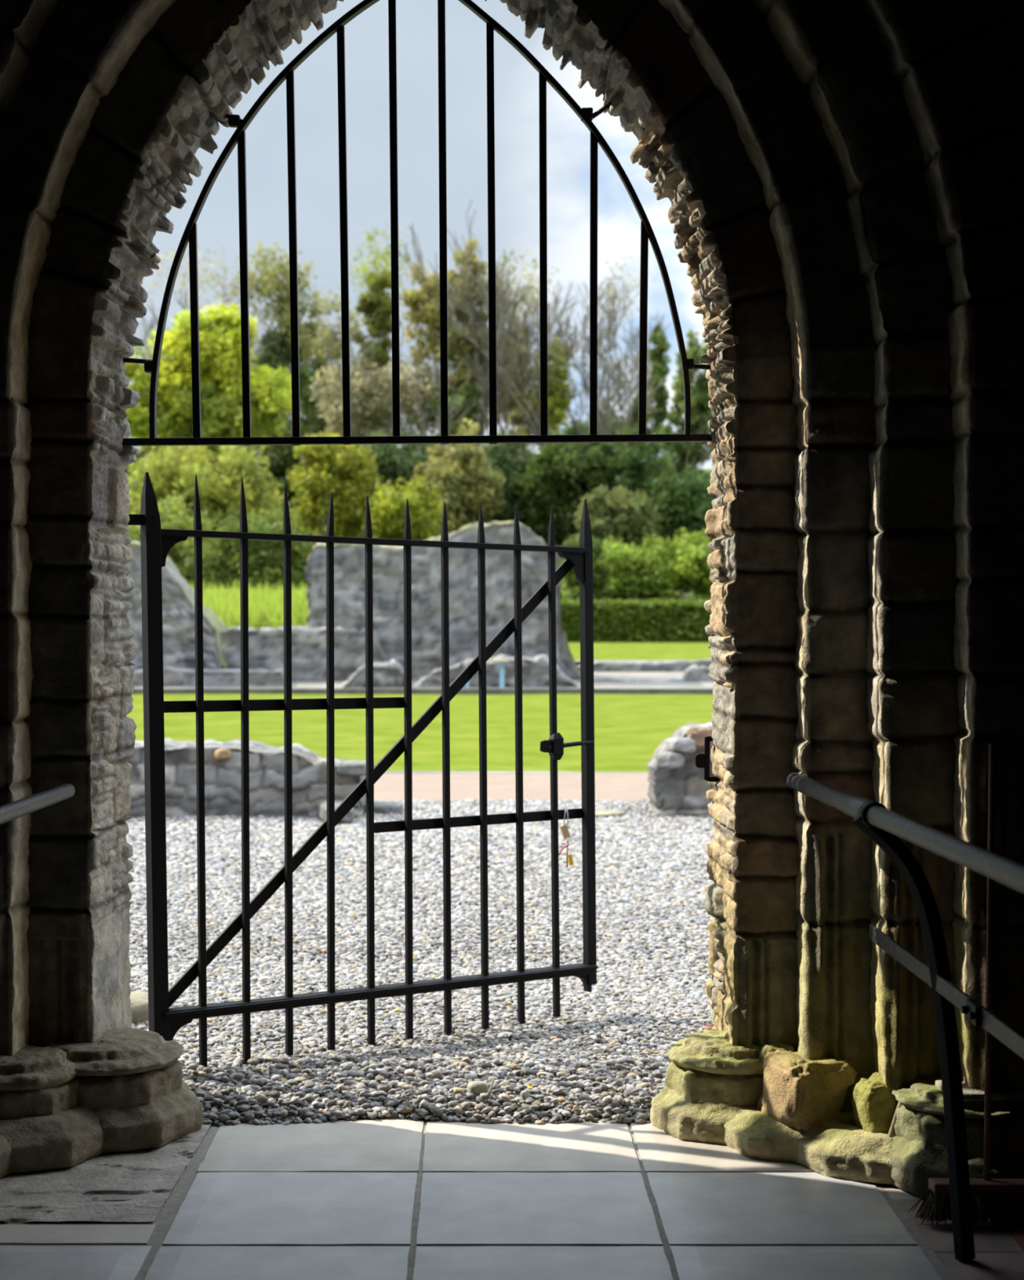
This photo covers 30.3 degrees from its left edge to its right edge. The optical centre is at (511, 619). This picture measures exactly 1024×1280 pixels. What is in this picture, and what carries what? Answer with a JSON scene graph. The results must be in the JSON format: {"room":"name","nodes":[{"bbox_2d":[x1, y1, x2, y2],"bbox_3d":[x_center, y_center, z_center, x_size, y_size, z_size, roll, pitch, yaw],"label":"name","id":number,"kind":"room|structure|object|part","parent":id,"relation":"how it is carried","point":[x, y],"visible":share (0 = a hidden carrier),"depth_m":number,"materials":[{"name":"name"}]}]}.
{"room":"ruins","nodes":[
{"label":"ruins","id":0,"kind":"room"},
{"bbox_2d":[0,1117,1023,1279],"bbox_3d":[-0.400,1.514,0.950,5.200,0.032,10.300,0,0,0],"label":"floor","id":1,"kind":"structure","parent":0,"point":[383,1198],"depth_m":4.82,"materials":[{"name":"tile"}]},
{"bbox_2d":[0,1134,11,1177],"bbox_3d":[-1.617,1.367,5.181,0.539,0.267,0.538,0,0,22],"label":"column base","id":2,"kind":"structure","parent":1,"relation":"on","point":[5,1148],"depth_m":5.10,"materials":[{"name":"stone"}]},
{"bbox_2d":[0,783,75,824],"bbox_3d":[-1.330,0.967,3.950,0.279,1.070,2.700,0,0,0],"label":"handrail","id":3,"kind":"object","parent":1,"relation":"on","point":[10,811],"visible":1,"depth_m":4.85,"materials":[{"name":"grey metal"}]},
{"bbox_2d":[0,1045,106,1173],"bbox_3d":[-1.399,1.363,5.378,0.520,0.274,0.522,0,0,22],"label":"column base","id":4,"kind":"structure","parent":1,"relation":"on","point":[42,1122],"depth_m":5.22,"materials":[{"name":"stone"}]},
{"bbox_3d":[-1.400,1.268,5.377,0.348,0.085,0.352,0,0,0],"label":"roll moulding","id":5,"kind":"part","parent":4,"relation":"part of","materials":[{"name":"stone"}]},
{"bbox_2d":[47,1026,204,1153],"bbox_3d":[-1.205,1.364,5.585,0.558,0.272,0.556,0,0,22],"label":"column base","id":6,"kind":"structure","parent":1,"relation":"on","point":[131,1078],"depth_m":5.42,"materials":[{"name":"stone"}]},
{"bbox_3d":[-1.205,1.269,5.582,0.469,0.082,0.471,0,0,0],"label":"roll moulding","id":7,"kind":"part","parent":6,"relation":"part of","materials":[{"name":"stone"}]},
{"bbox_2d":[649,1029,763,1145],"bbox_3d":[0.655,1.366,5.627,0.464,0.267,0.466,0,0,-23],"label":"column base","id":8,"kind":"structure","parent":1,"relation":"on","point":[708,1079],"depth_m":5.47,"materials":[{"name":"stone"}]},
{"bbox_3d":[0.654,1.277,5.624,0.393,0.088,0.390,0,0,0],"label":"roll moulding","id":9,"kind":"part","parent":8,"relation":"part of","materials":[{"name":"stone"}]},
{"bbox_2d":[723,1042,857,1163],"bbox_3d":[0.837,1.361,5.446,0.473,0.278,0.470,0,0,-22],"label":"column base","id":10,"kind":"structure","parent":1,"relation":"on","point":[798,1093],"depth_m":5.27,"materials":[{"name":"stone"}]},
{"bbox_2d":[795,1071,903,1184],"bbox_3d":[1.020,1.376,5.265,0.475,0.248,0.471,0,0,23],"label":"column base","id":11,"kind":"structure","parent":1,"relation":"on","point":[856,1145],"depth_m":5.14,"materials":[{"name":"stone"}]},
{"bbox_2d":[786,772,1023,1262],"bbox_3d":[0.996,0.961,3.258,0.298,1.082,4.119,0,0,-3],"label":"handrail","id":12,"kind":"object","parent":1,"relation":"on","point":[884,826],"visible":1,"depth_m":4.40,"materials":[{"name":"black metal"}]},
{"bbox_3d":[0.891,0.450,3.255,0.047,0.047,4.115,0,0,-3],"label":"rail","id":13,"kind":"part","parent":12,"relation":"part of","materials":[{"name":"grey metal"}]},
{"bbox_3d":[0.940,0.969,4.415,0.299,1.066,0.057,0,0,-9],"label":"leg","id":14,"kind":"part","parent":12,"relation":"part of","materials":[{"name":"black paint"}]},
{"bbox_2d":[888,1076,1023,1196],"bbox_3d":[1.215,1.367,5.092,0.442,0.266,0.448,0,0,23],"label":"column base","id":15,"kind":"structure","parent":1,"relation":"on","point":[917,1153],"depth_m":4.95,"materials":[{"name":"stone"}]},
{"bbox_3d":[1.214,1.274,5.093,0.374,0.064,0.375,0,0,0],"label":"roll moulding","id":16,"kind":"part","parent":15,"relation":"part of","materials":[{"name":"stone"}]},
{"bbox_2d":[908,743,1023,1227],"bbox_3d":[1.283,0.909,4.794,0.571,1.175,0.309,0,0,0],"label":"broom","id":17,"kind":"object","parent":1,"relation":"on","point":[997,1200],"visible":0.77,"depth_m":4.71,"materials":[{"name":"brown wood"}]},
{"bbox_3d":[1.220,0.878,4.840,0.017,1.112,0.226,0,0,18],"label":"handle","id":18,"kind":"part","parent":17,"relation":"part of","materials":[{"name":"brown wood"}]},
{"bbox_2d":[968,0,1023,128],"bbox_3d":[-0.290,-1.593,5.492,6.800,6.186,1.016,0,0,0],"label":"wall","id":19,"kind":"structure","parent":0,"point":[1005,18],"depth_m":4.98,"materials":[{"name":"paint"}]},
{"bbox_2d":[127,471,597,1066],"bbox_3d":[-0.545,0.499,6.504,2.031,1.949,0.134,0,0,-32],"label":"gate","id":20,"kind":"object","parent":19,"relation":"attached to","point":[156,543],"visible":0.96,"depth_m":6.52,"materials":[{"name":"black metal"}]},
{"bbox_3d":[-1.293,-0.322,6.060,0.290,0.034,0.081,0,0,-20],"label":"hinge arm","id":21,"kind":"part","parent":20,"relation":"part of","materials":[{"name":"black paint"}]},
{"bbox_3d":[-1.151,0.464,6.100,0.082,1.879,0.051,0,0,-33],"label":"hinge post","id":22,"kind":"part","parent":20,"relation":"part of","materials":[{"name":"black metal"}]},
{"bbox_3d":[-0.763,0.285,6.381,0.939,0.045,0.014,0,0,-33],"label":"rail","id":23,"kind":"part","parent":20,"relation":"part of","materials":[{"name":"black metal"}]},
{"bbox_3d":[-0.441,-0.271,6.567,1.709,0.047,0.048,0,0,-33],"label":"rail","id":24,"kind":"part","parent":20,"relation":"part of","materials":[{"name":"black metal"}]},
{"bbox_3d":[-0.419,1.287,6.582,1.717,0.052,0.080,0,0,-33],"label":"rail","id":25,"kind":"part","parent":20,"relation":"part of","materials":[{"name":"black metal"}]},
{"bbox_3d":[-0.110,0.720,6.811,0.923,0.037,0.014,0,0,-33],"label":"rail","id":26,"kind":"part","parent":20,"relation":"part of","materials":[{"name":"black metal"}]},
{"bbox_2d":[558,804,573,867],"bbox_3d":[0.194,0.798,6.997,0.071,0.236,0.026,0,0,-33],"label":"bunch","id":27,"kind":"object","parent":20,"relation":"hanging from","point":[563,828],"visible":1,"depth_m":7.00,"materials":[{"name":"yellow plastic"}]},
{"bbox_3d":[0.197,0.732,7.000,0.025,0.103,0.017,0,0,0],"label":"cord","id":28,"kind":"part","parent":27,"relation":"part of","materials":[{"name":"white fabric"}]},
{"bbox_3d":[0.283,0.452,7.043,0.056,1.806,0.037,0,0,-33],"label":"latch post","id":29,"kind":"part","parent":20,"relation":"part of","materials":[{"name":"black metal"}]},
{"bbox_2d":[23,0,800,1052],"bbox_3d":[-0.290,-0.429,5.745,2.296,3.858,0.488,0,0,0],"label":"stone arch","id":30,"kind":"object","parent":19,"relation":"attached to","point":[134,161],"depth_m":5.53,"materials":[{"name":"stone"}]},
{"bbox_2d":[121,0,711,445],"bbox_3d":[-0.287,-1.284,5.900,1.994,1.484,0.038,0,0,0],"label":"grille","id":31,"kind":"object","parent":19,"relation":"attached to","point":[586,115],"visible":1,"depth_m":5.89,"materials":[{"name":"black metal"}]},
{"bbox_3d":[-0.287,-0.561,5.900,1.994,0.036,0.032,0,0,0],"label":"rail","id":32,"kind":"part","parent":31,"relation":"part of","materials":[{"name":"black metal"}]},
{"bbox_2d":[0,0,878,1112],"bbox_3d":[-0.290,-0.528,5.432,2.666,4.057,0.243,0,0,0],"label":"stone arch","id":33,"kind":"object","parent":19,"relation":"attached to","point":[79,54],"depth_m":5.35,"materials":[{"name":"stone"}]},
{"bbox_2d":[0,0,961,1104],"bbox_3d":[-0.290,-0.626,5.251,3.036,4.251,0.247,0,0,0],"label":"stone arch","id":34,"kind":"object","parent":19,"relation":"attached to","point":[829,46],"depth_m":5.16,"materials":[{"name":"stone"}]},
{"bbox_2d":[695,736,719,782],"bbox_3d":[0.624,0.438,5.950,0.095,0.146,0.016,0,0,0],"label":"latch keeper","id":35,"kind":"object","parent":19,"relation":"attached to","point":[702,760],"visible":0.75,"depth_m":5.94,"materials":[{"name":"black paint"}]},
{"bbox_2d":[857,0,1023,1112],"bbox_3d":[-0.290,-0.735,5.071,3.452,4.470,0.241,0,0,0],"label":"trim","id":36,"kind":"structure","parent":19,"relation":"attached to","point":[956,82],"depth_m":4.99,"materials":[{"name":"stone"}]},
{"label":"outside","id":37,"kind":"structure","parent":0,"visible":0},
{"bbox_2d":[131,807,709,1124],"bbox_3d":[-0.500,1.494,10.670,13.000,0.033,10.060,0,0,0],"label":"gravel bed","id":38,"kind":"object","parent":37,"point":[279,959],"visible":0.05,"depth_m":8.30,"materials":[{"name":"grey gravel"}]},
{"bbox_2d":[125,798,714,1126],"bbox_3d":[-0.660,1.482,10.592,7.087,0.081,9.946,0,0,0],"label":"gravel","id":39,"kind":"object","parent":38,"relation":"on","point":[622,992],"visible":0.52,"depth_m":8.18,"materials":[{"name":"grey gravel"}]},
{"bbox_2d":[129,991,148,1025],"bbox_3d":[-1.428,1.452,7.000,0.256,0.125,0.311,0,0,43],"label":"stone","id":40,"kind":"object","parent":39,"relation":"on","point":[139,1000],"visible":0.17,"depth_m":6.91,"materials":[{"name":"beige stone"}]},
{"bbox_2d":[125,737,365,818],"bbox_3d":[-2.182,1.223,14.527,2.167,0.614,0.816,0,0,0],"label":"wall","id":41,"kind":"structure","parent":39,"relation":"on","point":[222,778],"depth_m":14.16,"materials":[{"name":"stone"}]},
{"bbox_2d":[213,747,231,759],"bbox_3d":[-2.160,1.000,14.129,0.115,0.087,0.101,0,0,-31],"label":"stone","id":42,"kind":"object","parent":41,"relation":"on","point":[221,753],"visible":1,"depth_m":14.09,"materials":[{"name":"beige stone"}]},
{"bbox_2d":[337,760,375,776],"bbox_3d":[-1.164,1.110,14.201,0.251,0.116,0.273,0,0,22],"label":"stone","id":43,"kind":"object","parent":41,"relation":"on","point":[350,767],"visible":0.77,"depth_m":14.08,"materials":[{"name":"grey stone"}]},
{"bbox_2d":[315,800,354,824],"bbox_3d":[-1.331,1.420,14.105,0.247,0.156,0.852,0,0,-13],"label":"stone","id":44,"kind":"object","parent":39,"relation":"on","point":[321,806],"visible":0.41,"depth_m":13.81,"materials":[{"name":"grey stone"}]},
{"bbox_2d":[363,800,403,814],"bbox_3d":[-1.008,1.455,14.601,0.336,0.103,0.353,0,0,0],"label":"stone","id":45,"kind":"object","parent":39,"relation":"on","point":[380,806],"visible":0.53,"depth_m":14.45,"materials":[{"name":"grey stone"}]},
{"bbox_2d":[466,1080,488,1095],"bbox_3d":[-0.106,1.444,5.840,0.064,0.045,0.045,0,0,-20],"label":"stone","id":46,"kind":"object","parent":39,"relation":"on","point":[477,1087],"visible":1,"depth_m":5.82,"materials":[{"name":"beige stone"}]},
{"bbox_2d":[484,1079,493,1104],"bbox_3d":[-0.068,1.444,5.790,0.009,0.057,0.106,0,0,14],"label":"twig","id":47,"kind":"object","parent":39,"relation":"on","point":[492,1082],"visible":1,"depth_m":5.78,"materials":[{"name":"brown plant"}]},
{"bbox_2d":[527,1083,532,1089],"bbox_3d":[0.055,1.437,5.830,0.017,0.010,0.037,0,0,0],"label":"fallen leaf","id":48,"kind":"object","parent":39,"relation":"on","point":[529,1086],"visible":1,"depth_m":5.83,"materials":[{"name":"yellow plant"}]},
{"bbox_2d":[595,808,624,817],"bbox_3d":[0.649,1.476,14.500,0.323,0.036,0.441,0,0,-30],"label":"stone","id":49,"kind":"object","parent":39,"relation":"on","point":[598,811],"visible":0.53,"depth_m":14.35,"materials":[{"name":"beige stone"}]},
{"bbox_2d":[646,721,714,817],"bbox_3d":[1.633,1.137,14.652,1.187,0.786,0.802,0,0,0],"label":"wall stub","id":50,"kind":"structure","parent":39,"relation":"on","point":[682,790],"depth_m":14.31,"materials":[{"name":"stone"}]},
{"bbox_2d":[655,751,684,768],"bbox_3d":[1.178,1.043,14.097,0.189,0.128,0.185,0,0,36],"label":"stone","id":51,"kind":"object","parent":50,"relation":"attached to","point":[664,760],"visible":1,"depth_m":14.04,"materials":[{"name":"grey stone"}]},
{"bbox_2d":[666,737,695,753],"bbox_3d":[1.266,0.937,14.149,0.205,0.118,0.184,0,0,-16],"label":"stone","id":52,"kind":"object","parent":50,"relation":"on","point":[687,745],"visible":1,"depth_m":14.08,"materials":[{"name":"grey stone"}]},
{"bbox_2d":[686,725,712,751],"bbox_3d":[1.409,0.890,14.198,0.191,0.189,0.200,0,0,0],"label":"stone","id":53,"kind":"object","parent":50,"relation":"on","point":[698,733],"visible":0.75,"depth_m":14.11,"materials":[{"name":"brown stone"}]},
{"bbox_2d":[702,1024,714,1029],"bbox_3d":[0.694,1.440,6.700,0.053,0.014,0.024,0,0,-28],"label":"fallen leaf","id":54,"kind":"object","parent":39,"relation":"on","point":[709,1026],"visible":0.95,"depth_m":6.71,"materials":[{"name":"orange plant"}]},
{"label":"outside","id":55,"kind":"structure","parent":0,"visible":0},
{"bbox_2d":[190,579,309,629],"bbox_3d":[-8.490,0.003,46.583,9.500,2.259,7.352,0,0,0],"label":"grass","id":56,"kind":"structure","parent":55,"point":[264,606],"depth_m":44.71,"materials":[{"name":"green plant"}]},
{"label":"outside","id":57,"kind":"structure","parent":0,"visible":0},
{"bbox_2d":[205,468,712,599],"bbox_3d":[0.000,-6.443,121.000,140.000,14.843,98.000,0,0,0],"label":"hillside","id":58,"kind":"structure","parent":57,"point":[689,596],"depth_m":84.17,"materials":[{"name":"green plant"}]},
{"bbox_2d":[142,239,262,470],"bbox_3d":[-15.931,-11.332,98.731,7.914,16.754,5.952,0,0,0],"label":"tree","id":59,"kind":"object","parent":58,"relation":"on","point":[171,255],"visible":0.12,"depth_m":97.80,"materials":[{"name":"green plant"}]},
{"bbox_3d":[-16.454,-17.594,98.021,4.974,4.232,4.218,0,0,0],"label":"crown","id":60,"kind":"part","parent":59,"relation":"part of","materials":[{"name":"green plant"}]},
{"bbox_2d":[124,301,300,511],"bbox_3d":[-12.442,-5.686,72.481,8.815,12.896,4.687,0,0,4],"label":"tree","id":61,"kind":"object","parent":58,"relation":"on","point":[220,332],"visible":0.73,"depth_m":71.28,"materials":[{"name":"green plant"}]},
{"bbox_2d":[133,240,342,524],"bbox_3d":[-14.116,-10.954,95.945,11.877,16.502,5.031,0,0,0],"label":"tree","id":62,"kind":"object","parent":58,"relation":"on","point":[273,357],"visible":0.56,"depth_m":95.66,"materials":[{"name":"green plant"}]},
{"bbox_3d":[-11.451,-14.102,95.971,6.548,10.205,4.396,0,0,0],"label":"crown","id":63,"kind":"part","parent":62,"relation":"part of","materials":[{"name":"green plant"}]},
{"bbox_2d":[222,285,403,466],"bbox_3d":[-11.057,-10.351,99.518,11.095,14.472,6.309,0,0,0],"label":"tree","id":64,"kind":"object","parent":58,"relation":"on","point":[315,352],"visible":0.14,"depth_m":98.86,"materials":[{"name":"green plant"}]},
{"bbox_2d":[286,428,383,543],"bbox_3d":[-7.478,-4.228,80.012,4.180,7.668,3.337,0,0,0],"label":"tree","id":65,"kind":"object","parent":58,"relation":"on","point":[350,486],"visible":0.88,"depth_m":79.30,"materials":[{"name":"green plant"}]},
{"bbox_2d":[319,220,438,454],"bbox_3d":[-6.391,-11.127,92.940,5.982,17.435,5.510,0,0,0],"label":"tree","id":66,"kind":"object","parent":58,"relation":"on","point":[369,304],"visible":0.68,"depth_m":93.44,"materials":[{"name":"green plant"}]},
{"bbox_3d":[-6.709,-14.459,94.124,3.598,10.770,3.142,0,0,0],"label":"crown","id":67,"kind":"part","parent":66,"relation":"part of","materials":[{"name":"green plant"}]},
{"bbox_2d":[350,427,430,537],"bbox_3d":[-5.496,-4.736,84.007,3.945,7.553,3.687,0,0,0],"label":"tree","id":68,"kind":"object","parent":58,"relation":"on","point":[391,467],"visible":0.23,"depth_m":83.39,"materials":[{"name":"green plant"}]},
{"bbox_2d":[308,261,480,466],"bbox_3d":[-5.635,-9.730,90.409,8.482,15.314,7.838,0,0,0],"label":"tree","id":69,"kind":"object","parent":58,"relation":"on","point":[412,400],"visible":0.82,"depth_m":91.48,"materials":[{"name":"green plant"}]},
{"bbox_2d":[362,475,450,546],"bbox_3d":[-4.328,-3.038,77.912,3.616,5.910,3.119,0,0,0],"label":"shrub","id":70,"kind":"object","parent":58,"relation":"on","point":[387,517],"visible":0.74,"depth_m":77.31,"materials":[{"name":"green plant"}]},
{"bbox_2d":[124,422,711,562],"bbox_3d":[-3.509,-5.532,100.204,52.364,10.571,17.117,0,0,0],"label":"undergrowth","id":71,"kind":"object","parent":58,"relation":"on","point":[278,468],"visible":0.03,"depth_m":101.87,"materials":[{"name":"green plant"}]},
{"bbox_2d":[411,417,505,536],"bbox_3d":[-2.315,-4.732,82.039,4.096,8.149,3.548,0,0,0],"label":"tree","id":72,"kind":"object","parent":58,"relation":"on","point":[464,470],"visible":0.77,"depth_m":81.26,"materials":[{"name":"green plant"}]},
{"bbox_2d":[386,199,578,452],"bbox_3d":[-1.383,-11.024,90.836,9.151,18.103,5.065,0,0,0],"label":"tree","id":73,"kind":"object","parent":58,"relation":"on","point":[464,350],"visible":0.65,"depth_m":90.48,"materials":[{"name":"green plant"}]},
{"bbox_3d":[-2.541,-13.416,91.111,3.458,10.262,3.209,0,0,0],"label":"crown","id":74,"kind":"part","parent":73,"relation":"part of","materials":[{"name":"green plant"}]},
{"bbox_2d":[374,238,631,451],"bbox_3d":[-0.095,-11.145,96.423,13.885,16.620,5.099,0,0,0],"label":"tree","id":75,"kind":"object","parent":58,"relation":"on","point":[571,430],"visible":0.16,"depth_m":96.59,"materials":[{"name":"green plant"}]},
{"bbox_3d":[2.096,-13.868,96.980,9.502,11.174,3.985,0,0,0],"label":"crown","id":76,"kind":"part","parent":75,"relation":"part of","materials":[{"name":"green plant"}]},
{"bbox_2d":[478,429,543,537],"bbox_3d":[-0.399,-4.739,84.036,3.867,7.509,3.184,0,0,0],"label":"tree","id":77,"kind":"object","parent":58,"relation":"on","point":[499,453],"visible":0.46,"depth_m":83.21,"materials":[{"name":"green plant"}]},
{"bbox_2d":[427,246,601,531],"bbox_3d":[0.165,-10.266,92.840,8.349,16.036,8.630,0,0,0],"label":"tree","id":78,"kind":"object","parent":58,"relation":"on","point":[524,373],"visible":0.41,"depth_m":92.46,"materials":[{"name":"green plant"}]},
{"bbox_3d":[0.592,-13.639,92.897,3.722,8.257,3.148,0,0,0],"label":"crown","id":79,"kind":"part","parent":78,"relation":"part of","materials":[{"name":"green plant"}]},
{"bbox_2d":[431,235,673,567],"bbox_3d":[1.964,-9.742,88.675,11.428,15.850,8.111,0,0,0],"label":"tree","id":80,"kind":"object","parent":58,"relation":"on","point":[557,401],"visible":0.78,"depth_m":89.14,"materials":[{"name":"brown plant"}]},
{"bbox_3d":[1.989,-11.211,89.889,1.853,4.627,1.701,0,0,30],"label":"crown","id":81,"kind":"part","parent":80,"relation":"part of","materials":[{"name":"green plant"}]},
{"bbox_2d":[508,427,616,559],"bbox_3d":[2.269,-4.611,82.982,4.897,7.604,4.239,0,0,0],"label":"tree","id":82,"kind":"object","parent":58,"relation":"on","point":[557,477],"visible":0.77,"depth_m":82.06,"materials":[{"name":"green plant"}]},
{"bbox_2d":[527,253,669,446],"bbox_3d":[4.468,-10.440,96.061,7.879,15.804,10.704,0,0,0],"label":"tree","id":83,"kind":"object","parent":58,"relation":"on","point":[650,402],"visible":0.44,"depth_m":94.36,"materials":[{"name":"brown plant"}]},
{"bbox_3d":[5.479,-16.397,94.915,3.375,3.890,2.929,0,0,0],"label":"crown","id":84,"kind":"part","parent":83,"relation":"part of","materials":[{"name":"green plant"}]},
{"bbox_2d":[567,484,661,553],"bbox_3d":[4.233,-2.872,77.981,3.799,5.519,3.257,0,0,12],"label":"shrub","id":85,"kind":"object","parent":58,"relation":"on","point":[607,517],"visible":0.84,"depth_m":77.20,"materials":[{"name":"green plant"}]},
{"bbox_2d":[584,426,670,557],"bbox_3d":[4.960,-4.558,81.925,3.801,7.773,3.163,0,0,0],"label":"tree","id":86,"kind":"object","parent":58,"relation":"on","point":[634,466],"visible":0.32,"depth_m":81.34,"materials":[{"name":"green plant"}]},
{"bbox_2d":[628,324,671,448],"bbox_3d":[6.850,-7.683,87.791,2.906,12.246,1.604,0,0,0],"label":"tree","id":87,"kind":"object","parent":58,"relation":"on","point":[660,369],"visible":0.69,"depth_m":87.80,"materials":[{"name":"green plant"}]},
{"bbox_2d":[638,462,714,599],"bbox_3d":[7.402,-3.507,79.963,4.812,6.281,3.995,0,0,0],"label":"tree","id":88,"kind":"object","parent":58,"relation":"on","point":[680,502],"visible":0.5,"depth_m":78.84,"materials":[{"name":"green plant"}]},
{"bbox_3d":[7.402,-4.228,79.963,4.812,4.840,3.995,0,0,0],"label":"crown","id":89,"kind":"part","parent":88,"relation":"part of","materials":[{"name":"green plant"}]},
{"bbox_2d":[644,328,713,479],"bbox_3d":[8.845,-7.334,85.743,5.842,12.212,3.975,0,0,0],"label":"tree","id":90,"kind":"object","parent":58,"relation":"on","point":[687,453],"visible":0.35,"depth_m":85.58,"materials":[{"name":"green plant"}]},
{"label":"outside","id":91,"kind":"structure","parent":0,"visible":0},
{"bbox_2d":[126,693,714,772],"bbox_3d":[0.000,1.479,28.150,32.000,0.046,19.500,0,0,0],"label":"lawn","id":92,"kind":"structure","parent":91,"point":[628,728],"depth_m":26.21,"materials":[{"name":"green plant"}]},
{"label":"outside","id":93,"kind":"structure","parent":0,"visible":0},
{"bbox_2d":[568,642,711,660],"bbox_3d":[0.000,0.820,59.250,80.000,0.360,25.500,0,0,0],"label":"terrace","id":94,"kind":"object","parent":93,"point":[602,651],"visible":0.1,"depth_m":54.30,"materials":[{"name":"green plant"}]},
{"bbox_2d":[126,489,219,587],"bbox_3d":[-10.776,-1.550,59.994,3.608,4.984,3.209,0,0,0],"label":"shrub","id":95,"kind":"object","parent":94,"relation":"on","point":[180,522],"visible":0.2,"depth_m":59.51,"materials":[{"name":"green plant"}]},
{"bbox_2d":[127,445,284,586],"bbox_3d":[-10.575,-2.663,64.037,5.593,7.056,5.115,0,0,20],"label":"shrub","id":96,"kind":"object","parent":94,"relation":"on","point":[219,488],"visible":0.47,"depth_m":63.09,"materials":[{"name":"green plant"}]},
{"bbox_2d":[177,502,315,590],"bbox_3d":[-7.838,-1.301,58.023,4.361,4.570,3.956,0,0,28],"label":"shrub","id":97,"kind":"object","parent":94,"relation":"on","point":[265,557],"visible":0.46,"depth_m":57.08,"materials":[{"name":"green plant"}]},
{"bbox_2d":[555,534,613,602],"bbox_3d":[2.531,-1.059,68.069,2.220,4.094,1.822,0,0,0],"label":"shrub","id":98,"kind":"object","parent":94,"relation":"on","point":[601,573],"visible":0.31,"depth_m":67.81,"materials":[{"name":"green plant"}]},
{"bbox_2d":[560,597,711,642],"bbox_3d":[7.087,0.034,64.505,11.365,1.685,1.654,0,0,0],"label":"hedge","id":99,"kind":"object","parent":94,"relation":"on","point":[632,620],"visible":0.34,"depth_m":63.97,"materials":[{"name":"green plant"}]},
{"bbox_2d":[560,527,712,601],"bbox_3d":[6.185,-1.166,69.910,8.789,4.555,4.298,0,0,11],"label":"shrub","id":100,"kind":"object","parent":94,"relation":"on","point":[638,573],"visible":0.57,"depth_m":69.25,"materials":[{"name":"green plant"}]},
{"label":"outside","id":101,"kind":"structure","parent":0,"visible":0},
{"bbox_2d":[373,773,649,801],"bbox_3d":[-0.500,1.488,16.975,17.000,0.001,2.950,0,0,0],"label":"path","id":102,"kind":"structure","parent":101,"point":[426,787],"depth_m":16.92,"materials":[{"name":"beige concrete"}]},
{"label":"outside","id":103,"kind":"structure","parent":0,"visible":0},
{"bbox_2d":[133,661,713,688],"bbox_3d":[0.000,1.285,42.950,80.000,0.470,10.100,0,0,0],"label":"terrain","id":104,"kind":"structure","parent":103,"point":[664,676],"depth_m":40.96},
{"bbox_2d":[126,540,227,671],"bbox_3d":[-7.813,-0.223,41.753,3.255,3.506,1.700,0,0,0],"label":"wall","id":105,"kind":"structure","parent":104,"relation":"on","point":[177,595],"depth_m":41.01,"materials":[{"name":"stone"}]},
{"bbox_2d":[132,666,284,686],"bbox_3d":[-7.018,1.259,40.597,4.409,0.542,0.884,0,0,0],"label":"footing","id":106,"kind":"object","parent":104,"relation":"on","point":[172,677],"visible":0.46,"depth_m":40.21,"materials":[{"name":"stone"}]},
{"bbox_2d":[219,625,387,681],"bbox_3d":[-6.115,0.818,42.250,6.889,1.424,1.654,0,0,0],"label":"wall","id":107,"kind":"structure","parent":104,"relation":"on","point":[265,645],"depth_m":41.51,"materials":[{"name":"stone"}]},
{"bbox_2d":[339,658,404,688],"bbox_3d":[-3.024,1.183,40.320,1.648,0.694,1.171,0,0,0],"label":"footing","id":108,"kind":"object","parent":104,"relation":"on","point":[390,674],"visible":0.6,"depth_m":39.84,"materials":[{"name":"stone"}]},
{"bbox_2d":[132,688,712,694],"bbox_3d":[0.000,1.455,37.900,28.000,0.170,0.360,0,0,0],"label":"kerb","id":109,"kind":"object","parent":104,"relation":"on","point":[136,691],"visible":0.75,"depth_m":37.72,"materials":[{"name":"stone"}]},
{"bbox_2d":[304,520,580,679],"bbox_3d":[-1.411,-0.351,42.799,6.436,3.801,1.776,0,0,0],"label":"wall","id":110,"kind":"structure","parent":104,"relation":"on","point":[348,558],"depth_m":42.01,"materials":[{"name":"stone"}]},
{"bbox_2d":[465,658,508,688],"bbox_3d":[-0.512,1.169,39.350,0.894,0.703,0.320,0,0,0],"label":"lectern","id":111,"kind":"object","parent":104,"relation":"on","point":[501,666],"visible":0.57,"depth_m":39.35,"materials":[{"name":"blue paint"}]},
{"bbox_3d":[-0.486,0.842,39.350,0.840,0.050,0.320,0,0,0],"label":"panel","id":112,"kind":"part","parent":111,"relation":"part of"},
{"bbox_3d":[-0.208,1.220,39.400,0.090,0.600,0.090,0,0,0],"label":"post","id":113,"kind":"part","parent":111,"relation":"part of","materials":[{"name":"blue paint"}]},
{"bbox_2d":[411,653,577,687],"bbox_3d":[-0.298,1.133,40.592,3.846,0.826,1.378,0,0,0],"label":"footing","id":114,"kind":"object","parent":104,"relation":"on","point":[535,670],"visible":0.46,"depth_m":40.01,"materials":[{"name":"stone"}]},
{"bbox_2d":[577,658,711,671],"bbox_3d":[4.890,1.218,44.903,7.274,0.624,0.894,0,0,0],"label":"wall","id":115,"kind":"structure","parent":104,"relation":"on","point":[675,665],"depth_m":44.51,"materials":[{"name":"stone"}]},
{"bbox_2d":[577,664,713,681],"bbox_3d":[4.683,1.264,41.950,6.591,0.533,1.012,0,0,0],"label":"footing","id":116,"kind":"object","parent":104,"relation":"on","point":[694,673],"visible":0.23,"depth_m":41.50,"materials":[{"name":"stone"}]}
]}

